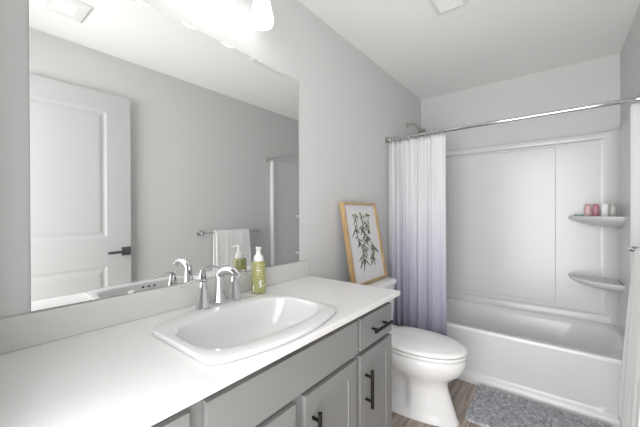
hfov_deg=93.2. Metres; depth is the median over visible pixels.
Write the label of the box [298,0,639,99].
ceiling
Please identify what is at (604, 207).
bottle
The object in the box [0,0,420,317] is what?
wall
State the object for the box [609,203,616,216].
lotion bottle
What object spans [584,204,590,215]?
shampoo bottle
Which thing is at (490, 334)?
basin
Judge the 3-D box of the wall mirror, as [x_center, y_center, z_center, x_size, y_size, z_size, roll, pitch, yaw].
[-0.463,-0.238,1.272,0.009,1.022,1.104,0,0,38]
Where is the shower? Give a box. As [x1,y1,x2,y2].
[406,123,425,132]
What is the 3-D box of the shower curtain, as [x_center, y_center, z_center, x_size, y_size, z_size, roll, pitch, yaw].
[0.764,0.165,2.409,0.466,1.536,0.058,0,0,38]
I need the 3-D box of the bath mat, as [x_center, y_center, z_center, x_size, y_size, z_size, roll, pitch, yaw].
[1.254,1.216,1.758,0.696,0.032,0.447,0,0,38]
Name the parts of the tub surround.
panel, panel, panel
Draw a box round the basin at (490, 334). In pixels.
[446,297,623,364]
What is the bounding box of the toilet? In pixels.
[350,277,467,426]
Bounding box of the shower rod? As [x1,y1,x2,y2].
[385,95,639,143]
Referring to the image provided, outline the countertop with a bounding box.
[0,260,399,426]
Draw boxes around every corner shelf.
[568,216,624,226]
[568,273,624,292]
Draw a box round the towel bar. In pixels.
[629,246,639,251]
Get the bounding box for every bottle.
[251,247,265,293]
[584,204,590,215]
[592,204,598,215]
[601,204,608,216]
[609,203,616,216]
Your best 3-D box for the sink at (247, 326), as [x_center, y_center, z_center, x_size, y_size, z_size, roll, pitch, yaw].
[-0.235,0.421,1.030,0.459,0.146,0.528,0,0,38]
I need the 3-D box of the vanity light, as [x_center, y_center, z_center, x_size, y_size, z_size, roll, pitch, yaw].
[-0.409,-0.939,1.210,0.171,0.219,0.504,0,0,38]
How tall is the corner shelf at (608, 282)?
0.076 m
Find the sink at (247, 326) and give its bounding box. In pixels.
[152,293,335,364]
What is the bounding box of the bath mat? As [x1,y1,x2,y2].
[465,385,610,426]
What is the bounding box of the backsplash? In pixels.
[0,260,308,354]
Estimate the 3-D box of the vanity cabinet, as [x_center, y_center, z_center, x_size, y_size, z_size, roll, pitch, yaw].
[-0.259,0.813,1.064,0.585,0.857,1.280,0,0,38]
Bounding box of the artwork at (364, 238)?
[351,212,378,271]
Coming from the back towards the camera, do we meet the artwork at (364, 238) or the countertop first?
the artwork at (364, 238)
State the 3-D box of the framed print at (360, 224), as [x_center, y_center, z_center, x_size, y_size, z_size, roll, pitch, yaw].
[0.314,0.200,2.127,0.131,0.552,0.445,0,0,38]
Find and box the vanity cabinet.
[151,302,392,426]
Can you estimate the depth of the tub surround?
2.54 m
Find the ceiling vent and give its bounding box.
[428,0,468,14]
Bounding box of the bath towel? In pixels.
[618,248,639,426]
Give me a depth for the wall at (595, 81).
2.62 m
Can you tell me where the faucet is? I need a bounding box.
[181,265,250,308]
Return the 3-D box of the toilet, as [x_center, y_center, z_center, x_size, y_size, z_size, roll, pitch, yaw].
[0.555,0.856,1.963,0.735,0.758,0.446,0,0,38]
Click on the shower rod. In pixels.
(637, 98)
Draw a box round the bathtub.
[396,297,623,426]
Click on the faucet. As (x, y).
(219, 297)
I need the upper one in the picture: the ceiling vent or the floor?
the ceiling vent
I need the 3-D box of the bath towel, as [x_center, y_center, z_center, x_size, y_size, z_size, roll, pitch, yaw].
[1.368,0.582,1.287,0.101,0.837,0.424,0,0,38]
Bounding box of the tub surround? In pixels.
[389,103,639,336]
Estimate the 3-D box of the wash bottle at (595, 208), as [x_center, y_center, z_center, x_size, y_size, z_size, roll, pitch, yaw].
[2.074,-0.024,2.274,0.038,0.098,0.030,0,0,38]
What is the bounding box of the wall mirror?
[28,0,298,310]
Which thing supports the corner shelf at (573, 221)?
attached to the tub surround
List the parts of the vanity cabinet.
drawer, door, handle, door, handle, drawer, door, handle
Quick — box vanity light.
[211,0,273,30]
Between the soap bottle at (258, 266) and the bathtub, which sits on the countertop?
the soap bottle at (258, 266)
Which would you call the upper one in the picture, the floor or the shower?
the shower
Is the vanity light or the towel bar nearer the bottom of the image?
the towel bar
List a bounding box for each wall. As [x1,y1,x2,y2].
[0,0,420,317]
[421,53,619,150]
[620,4,639,127]
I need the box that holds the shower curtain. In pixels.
[390,133,446,335]
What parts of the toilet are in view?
tank lid, tank, lid, seat, bowl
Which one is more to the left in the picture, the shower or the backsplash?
the backsplash
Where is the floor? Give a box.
[392,379,569,426]
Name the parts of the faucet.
lever, handle, spout, plate, spout, handle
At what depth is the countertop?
0.77 m
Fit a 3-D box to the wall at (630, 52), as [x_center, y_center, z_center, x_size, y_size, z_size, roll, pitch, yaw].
[1.319,0.016,1.002,0.100,2.440,3.408,0,0,38]
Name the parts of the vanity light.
lamp shade, lamp shade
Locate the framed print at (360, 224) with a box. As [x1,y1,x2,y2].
[339,202,386,284]
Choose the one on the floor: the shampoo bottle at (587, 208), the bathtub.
the bathtub

